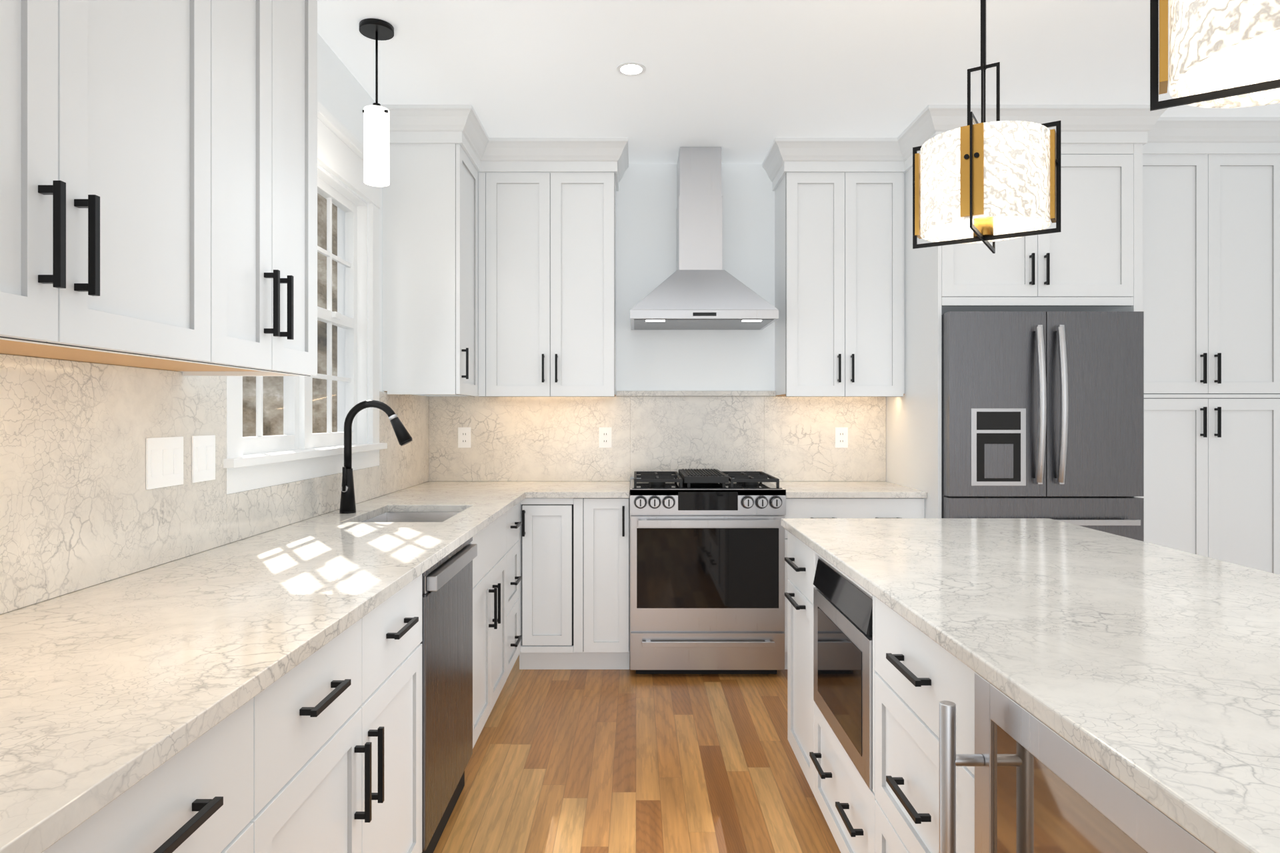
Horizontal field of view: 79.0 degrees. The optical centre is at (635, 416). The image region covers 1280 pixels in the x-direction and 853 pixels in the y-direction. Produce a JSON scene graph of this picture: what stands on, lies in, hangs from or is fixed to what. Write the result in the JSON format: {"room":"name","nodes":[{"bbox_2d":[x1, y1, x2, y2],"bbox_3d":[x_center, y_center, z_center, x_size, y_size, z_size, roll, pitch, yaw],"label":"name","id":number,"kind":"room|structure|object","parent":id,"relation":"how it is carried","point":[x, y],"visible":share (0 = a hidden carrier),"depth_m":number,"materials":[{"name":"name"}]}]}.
{"room":"kitchen","nodes":[
{"label":"kitchen","id":0,"kind":"room"},
{"bbox_2d":[317,32,425,443],"bbox_3d":[-1.280,-0.086,0.940,0.140,2.745,7.080,0,0,0],"label":"wall","id":1,"kind":"structure","parent":0,"point":[345,99],"depth_m":3.27,"materials":[{"name":"white paint"}]},
{"bbox_2d":[0,0,223,362],"bbox_3d":[-1.024,-0.741,1.131,0.368,1.236,0.810,0,0,0],"label":"upper cabinet","id":2,"kind":"object","parent":1,"relation":"attached to","point":[157,184],"depth_m":1.27,"materials":[{"name":"white paint"}]},
{"bbox_2d":[96,0,317,375],"bbox_3d":[-1.024,-0.741,1.793,0.368,1.236,0.514,0,0,0],"label":"upper cabinet","id":3,"kind":"object","parent":1,"relation":"attached to","point":[271,46],"depth_m":1.79,"materials":[{"name":"white paint"}]},
{"bbox_2d":[0,353,429,613],"bbox_3d":[-1.198,0.126,2.369,0.020,0.489,4.218,0,0,0],"label":"backsplash","id":4,"kind":"structure","parent":1,"relation":"attached to","point":[81,507],"depth_m":1.78,"materials":[{"name":"stone"}]},
{"bbox_2d":[146,436,183,489],"bbox_3d":[-1.186,0.114,1.958,0.007,0.125,0.149,0,0,0],"label":"light switch","id":5,"kind":"object","parent":4,"relation":"attached to","point":[164,461],"visible":1,"depth_m":1.95,"materials":[{"name":"white plastic"}]},
{"bbox_2d":[191,434,215,482],"bbox_3d":[-1.186,0.114,2.132,0.007,0.125,0.109,0,0,0],"label":"light switch","id":6,"kind":"object","parent":4,"relation":"attached to","point":[203,458],"visible":1,"depth_m":2.12,"materials":[{"name":"white plastic"}]},
{"bbox_2d":[223,100,387,493],"bbox_3d":[-1.252,-0.464,2.930,0.186,1.380,1.400,0,0,0],"label":"window","id":7,"kind":"structure","parent":1,"relation":"in","point":[349,319],"depth_m":3.22,"materials":[{"name":"white paint"}]},
{"bbox_2d":[426,164,774,478],"bbox_3d":[1.005,-0.086,4.530,4.710,2.745,0.100,0,0,0],"label":"wall","id":8,"kind":"structure","parent":0,"point":[689,360],"depth_m":4.48,"materials":[{"name":"white paint"}]},
{"bbox_2d":[382,144,615,396],"bbox_3d":[-0.661,-0.733,4.089,1.094,1.252,0.778,0,0,0],"label":"upper cabinet","id":9,"kind":"object","parent":8,"relation":"attached to","point":[499,284],"visible":0.96,"depth_m":4.13,"materials":[{"name":"white paint"}]},
{"bbox_2d":[380,104,463,148],"bbox_3d":[-1.028,-1.379,3.664,0.360,0.158,0.072,0,0,0],"label":"crown molding","id":10,"kind":"structure","parent":9,"relation":"attached to","point":[409,124],"depth_m":3.67,"materials":[{"name":"white paint"}]},
{"bbox_2d":[458,104,492,171],"bbox_3d":[-0.804,-1.379,3.838,0.072,0.158,0.420,0,0,0],"label":"crown molding","id":11,"kind":"structure","parent":9,"relation":"attached to","point":[462,125],"depth_m":3.86,"materials":[{"name":"white paint"}]},
{"bbox_2d":[478,137,628,176],"bbox_3d":[-0.441,-1.379,4.094,0.798,0.158,0.072,0,0,0],"label":"crown molding","id":12,"kind":"structure","parent":9,"relation":"attached to","point":[509,154],"depth_m":4.10,"materials":[{"name":"white paint"}]},
{"bbox_2d":[615,176,622,191],"bbox_3d":[-0.078,-1.379,4.308,0.072,0.158,0.340,0,0,0],"label":"crown molding","id":13,"kind":"structure","parent":9,"relation":"attached to","point":[617,179],"depth_m":4.37,"materials":[{"name":"white paint"}]},
{"bbox_2d":[429,390,885,481],"bbox_3d":[0.129,0.111,4.454,2.614,0.519,0.048,0,0,0],"label":"backsplash","id":14,"kind":"structure","parent":8,"relation":"attached to","point":[784,438],"depth_m":4.46,"materials":[{"name":"stone"}]},
{"bbox_2d":[458,427,470,447],"bbox_3d":[-0.984,0.118,4.456,0.072,0.117,0.007,0,0,0],"label":"electrical outlet","id":15,"kind":"object","parent":14,"relation":"attached to","point":[464,437],"visible":1,"depth_m":4.45,"materials":[{"name":"white plastic"}]},
{"bbox_2d":[599,427,611,447],"bbox_3d":[-0.176,0.118,4.456,0.072,0.117,0.007,0,0,0],"label":"electrical outlet","id":16,"kind":"object","parent":14,"relation":"attached to","point":[605,437],"visible":1,"depth_m":4.45,"materials":[{"name":"white plastic"}]},
{"bbox_2d":[835,427,847,447],"bbox_3d":[1.179,0.118,4.456,0.072,0.117,0.007,0,0,0],"label":"electrical outlet","id":17,"kind":"object","parent":14,"relation":"attached to","point":[841,437],"visible":1,"depth_m":4.45,"materials":[{"name":"white plastic"}]},
{"bbox_2d":[630,146,778,329],"bbox_3d":[0.349,-0.977,4.218,0.758,0.961,0.518,0,0,0],"label":"range hood","id":18,"kind":"object","parent":8,"relation":"attached to","point":[699,289],"visible":1,"depth_m":4.19,"materials":[{"name":"silver metal"}]},
{"bbox_2d":[774,172,904,396],"bbox_3d":[1.118,-0.733,4.288,0.636,1.252,0.380,0,0,0],"label":"upper cabinet","id":19,"kind":"object","parent":8,"relation":"attached to","point":[839,278],"visible":0.98,"depth_m":4.14,"materials":[{"name":"white paint"}]},
{"bbox_2d":[762,137,906,191],"bbox_3d":[1.082,-1.379,4.268,0.708,0.158,0.420,0,0,0],"label":"crown molding","id":20,"kind":"structure","parent":19,"relation":"attached to","point":[784,155],"depth_m":4.10,"materials":[{"name":"white paint"}]},
{"bbox_2d":[433,654,840,852],"bbox_3d":[1.005,1.311,0.940,4.710,0.050,7.280,0,0,0],"label":"floor","id":21,"kind":"structure","parent":0,"point":[595,761],"depth_m":2.82,"materials":[{"name":"brown wood"}]},
{"bbox_2d":[42,686,268,852],"bbox_3d":[-0.891,0.844,0.715,0.632,0.884,0.910,0,0,0],"label":"base cabinet","id":22,"kind":"object","parent":21,"relation":"on","point":[212,795],"depth_m":1.02,"materials":[{"name":"white paint"}]},
{"bbox_2d":[268,574,421,852],"bbox_3d":[-0.891,0.844,1.631,0.632,0.884,0.922,0,0,0],"label":"base cabinet","id":23,"kind":"object","parent":21,"relation":"on","point":[319,750],"depth_m":1.58,"materials":[{"name":"white paint"}]},
{"bbox_2d":[0,481,535,852],"bbox_3d":[-0.876,0.478,2.369,0.665,0.215,4.218,0,0,0],"label":"countertop","id":24,"kind":"structure","parent":23,"relation":"on","point":[112,689],"depth_m":1.31,"materials":[{"name":"stone"}]},
{"bbox_2d":[339,400,412,513],"bbox_3d":[-1.006,0.152,2.993,0.279,0.435,0.084,0,0,0],"label":"faucet","id":25,"kind":"object","parent":24,"relation":"on","point":[347,501],"visible":1,"depth_m":2.99,"materials":[{"name":"black metal"}]},
{"bbox_2d":[420,536,477,852],"bbox_3d":[-0.855,0.849,2.397,0.620,0.875,0.603,0,0,0],"label":"dishwasher","id":26,"kind":"object","parent":21,"relation":"on","point":[447,642],"visible":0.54,"depth_m":2.31,"materials":[{"name":"silver metal"}]},
{"bbox_2d":[472,552,511,747],"bbox_3d":[-0.891,0.956,3.075,0.632,0.660,0.748,0,0,0],"label":"base cabinet","id":27,"kind":"object","parent":21,"relation":"on","point":[491,574],"depth_m":3.03,"materials":[{"name":"white paint"}]},
{"bbox_2d":[468,502,521,669],"bbox_3d":[-0.891,0.844,3.665,0.632,0.884,0.430,0,0,0],"label":"base cabinet","id":28,"kind":"object","parent":21,"relation":"on","point":[501,537],"depth_m":3.59,"materials":[{"name":"white paint"}]},
{"bbox_2d":[519,495,629,669],"bbox_3d":[-0.314,0.844,4.153,0.561,0.885,0.650,0,0,0],"label":"base cabinet","id":29,"kind":"object","parent":21,"relation":"on","point":[575,584],"visible":0.83,"depth_m":3.86,"materials":[{"name":"white paint"}]},
{"bbox_2d":[525,481,630,497],"bbox_3d":[-0.275,0.385,4.153,0.486,0.029,0.650,0,0,0],"label":"countertop","id":30,"kind":"structure","parent":29,"relation":"on","point":[542,489],"depth_m":3.95,"materials":[{"name":"stone"}]},
{"bbox_2d":[630,468,785,673],"bbox_3d":[0.352,0.789,4.119,0.765,0.993,0.714,0,0,0],"label":"range","id":31,"kind":"object","parent":21,"relation":"on","point":[707,571],"visible":1,"depth_m":3.81,"materials":[{"name":"silver metal"}]},
{"bbox_2d":[784,530,864,788],"bbox_3d":[0.880,0.844,2.601,0.660,0.884,0.438,0,0,0],"label":"base cabinet","id":32,"kind":"object","parent":21,"relation":"on","point":[801,560],"depth_m":2.61,"materials":[{"name":"white paint"}]},
{"bbox_2d":[813,555,872,788],"bbox_3d":[0.795,0.646,2.095,0.510,0.444,0.570,0,0,0],"label":"microwave","id":33,"kind":"object","parent":32,"relation":"in","point":[843,651],"visible":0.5,"depth_m":2.02,"materials":[{"name":"silver"}]},
{"bbox_2d":[811,698,869,852],"bbox_3d":[0.880,1.079,2.095,0.660,0.414,0.610,0,0,0],"label":"base cabinet","id":34,"kind":"object","parent":21,"relation":"on","point":[842,795],"depth_m":2.13,"materials":[{"name":"white paint"}]},
{"bbox_2d":[784,498,924,669],"bbox_3d":[1.087,0.844,4.153,0.698,0.885,0.650,0,0,0],"label":"base cabinet","id":35,"kind":"object","parent":21,"relation":"on","point":[855,507],"visible":0.08,"depth_m":3.86,"materials":[{"name":"white paint"}]},
{"bbox_2d":[771,481,927,497],"bbox_3d":[1.086,0.385,4.154,0.699,0.029,0.648,0,0,0],"label":"countertop","id":36,"kind":"structure","parent":35,"relation":"on","point":[794,489],"depth_m":3.91,"materials":[{"name":"stone"}]},
{"bbox_2d":[864,588,974,852],"bbox_3d":[0.880,0.844,1.532,0.660,0.884,0.552,0,0,0],"label":"base cabinet","id":37,"kind":"object","parent":21,"relation":"on","point":[919,675],"depth_m":1.55,"materials":[{"name":"white paint"}]},
{"bbox_2d":[780,518,1279,852],"bbox_3d":[1.022,0.386,1.732,0.985,0.030,2.223,0,0,0],"label":"countertop","id":38,"kind":"structure","parent":37,"relation":"on","point":[1149,673],"depth_m":1.31,"materials":[{"name":"stone"}]},
{"bbox_2d":[939,671,1215,852],"bbox_3d":[0.814,0.845,0.962,0.671,0.873,0.584,0,0,0],"label":"beverage cooler","id":39,"kind":"object","parent":37,"relation":"in","point":[1041,787],"visible":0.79,"depth_m":1.07,"materials":[{"name":"silver metal"}]},
{"bbox_2d":[886,144,1142,517],"bbox_3d":[1.926,-0.036,4.073,0.976,2.645,0.810,0,0,0],"label":"tall cabinet","id":40,"kind":"object","parent":21,"relation":"on","point":[1089,257],"visible":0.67,"depth_m":3.71,"materials":[{"name":"white paint"}]},
{"bbox_2d":[897,118,920,173],"bbox_3d":[1.402,-1.379,4.098,0.072,0.158,0.760,0,0,0],"label":"crown molding","id":41,"kind":"structure","parent":40,"relation":"attached to","point":[907,140],"depth_m":3.99,"materials":[{"name":"white paint"}]},
{"bbox_2d":[916,104,1279,153],"bbox_3d":[2.312,-1.379,3.739,1.892,0.158,0.222,0,0,0],"label":"crown molding","id":42,"kind":"structure","parent":40,"relation":"attached to","point":[1153,132],"depth_m":3.69,"materials":[{"name":"white paint"}]},
{"bbox_2d":[941,311,1143,541],"bbox_3d":[1.914,0.398,3.997,0.906,1.777,0.907,0,0,0],"label":"fridge","id":43,"kind":"object","parent":21,"relation":"on","point":[1042,414],"visible":0.6,"depth_m":3.62,"materials":[{"name":"silver metal"}]},
{"bbox_2d":[1142,154,1279,574],"bbox_3d":[2.837,-0.036,4.148,0.842,2.645,0.660,0,0,0],"label":"pantry cabinet","id":44,"kind":"object","parent":21,"relation":"on","point":[1211,266],"visible":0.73,"depth_m":3.86,"materials":[{"name":"white paint"}]},
{"bbox_2d":[317,0,1279,163],"bbox_3d":[1.005,-1.484,0.940,4.710,0.050,7.280,0,0,0],"label":"ceiling","id":45,"kind":"structure","parent":0,"point":[743,81],"depth_m":3.20,"materials":[{"name":"white paint"}]},
{"bbox_2d":[359,18,393,186],"bbox_3d":[-0.970,-1.166,2.905,0.125,0.584,0.125,0,0,0],"label":"light","id":46,"kind":"object","parent":45,"relation":"hanging from","point":[376,144],"visible":1,"depth_m":2.87,"materials":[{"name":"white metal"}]},
{"bbox_2d":[616,62,645,75],"bbox_3d":[-0.020,-1.456,3.256,0.123,0.004,0.123,0,0,-45],"label":"recessed light","id":47,"kind":"object","parent":45,"relation":"in","point":[631,69],"visible":1,"depth_m":3.23,"materials":[{"name":"white paint"}]},
{"bbox_2d":[912,0,1061,253],"bbox_3d":[1.044,-0.993,2.334,0.356,0.931,0.356,0,0,0],"label":"pendant light","id":48,"kind":"object","parent":45,"relation":"hanging from","point":[985,182],"visible":1,"depth_m":2.21,"materials":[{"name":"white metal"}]},
{"bbox_2d":[1150,0,1279,110],"bbox_3d":[1.060,-0.993,1.230,0.356,0.931,0.356,0,0,0],"label":"pendant light","id":49,"kind":"object","parent":45,"relation":"hanging from","point":[1224,53],"visible":1,"depth_m":1.31,"materials":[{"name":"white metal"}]},
{"label":"outside","id":50,"kind":"structure","parent":0,"visible":0},
{"bbox_2d":[242,193,337,436],"bbox_3d":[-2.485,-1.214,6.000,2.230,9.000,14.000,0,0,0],"label":"window panes","id":51,"kind":"structure","parent":50,"point":[322,397],"depth_m":8.82,"materials":[{"name":"clear glass"}]}
]}

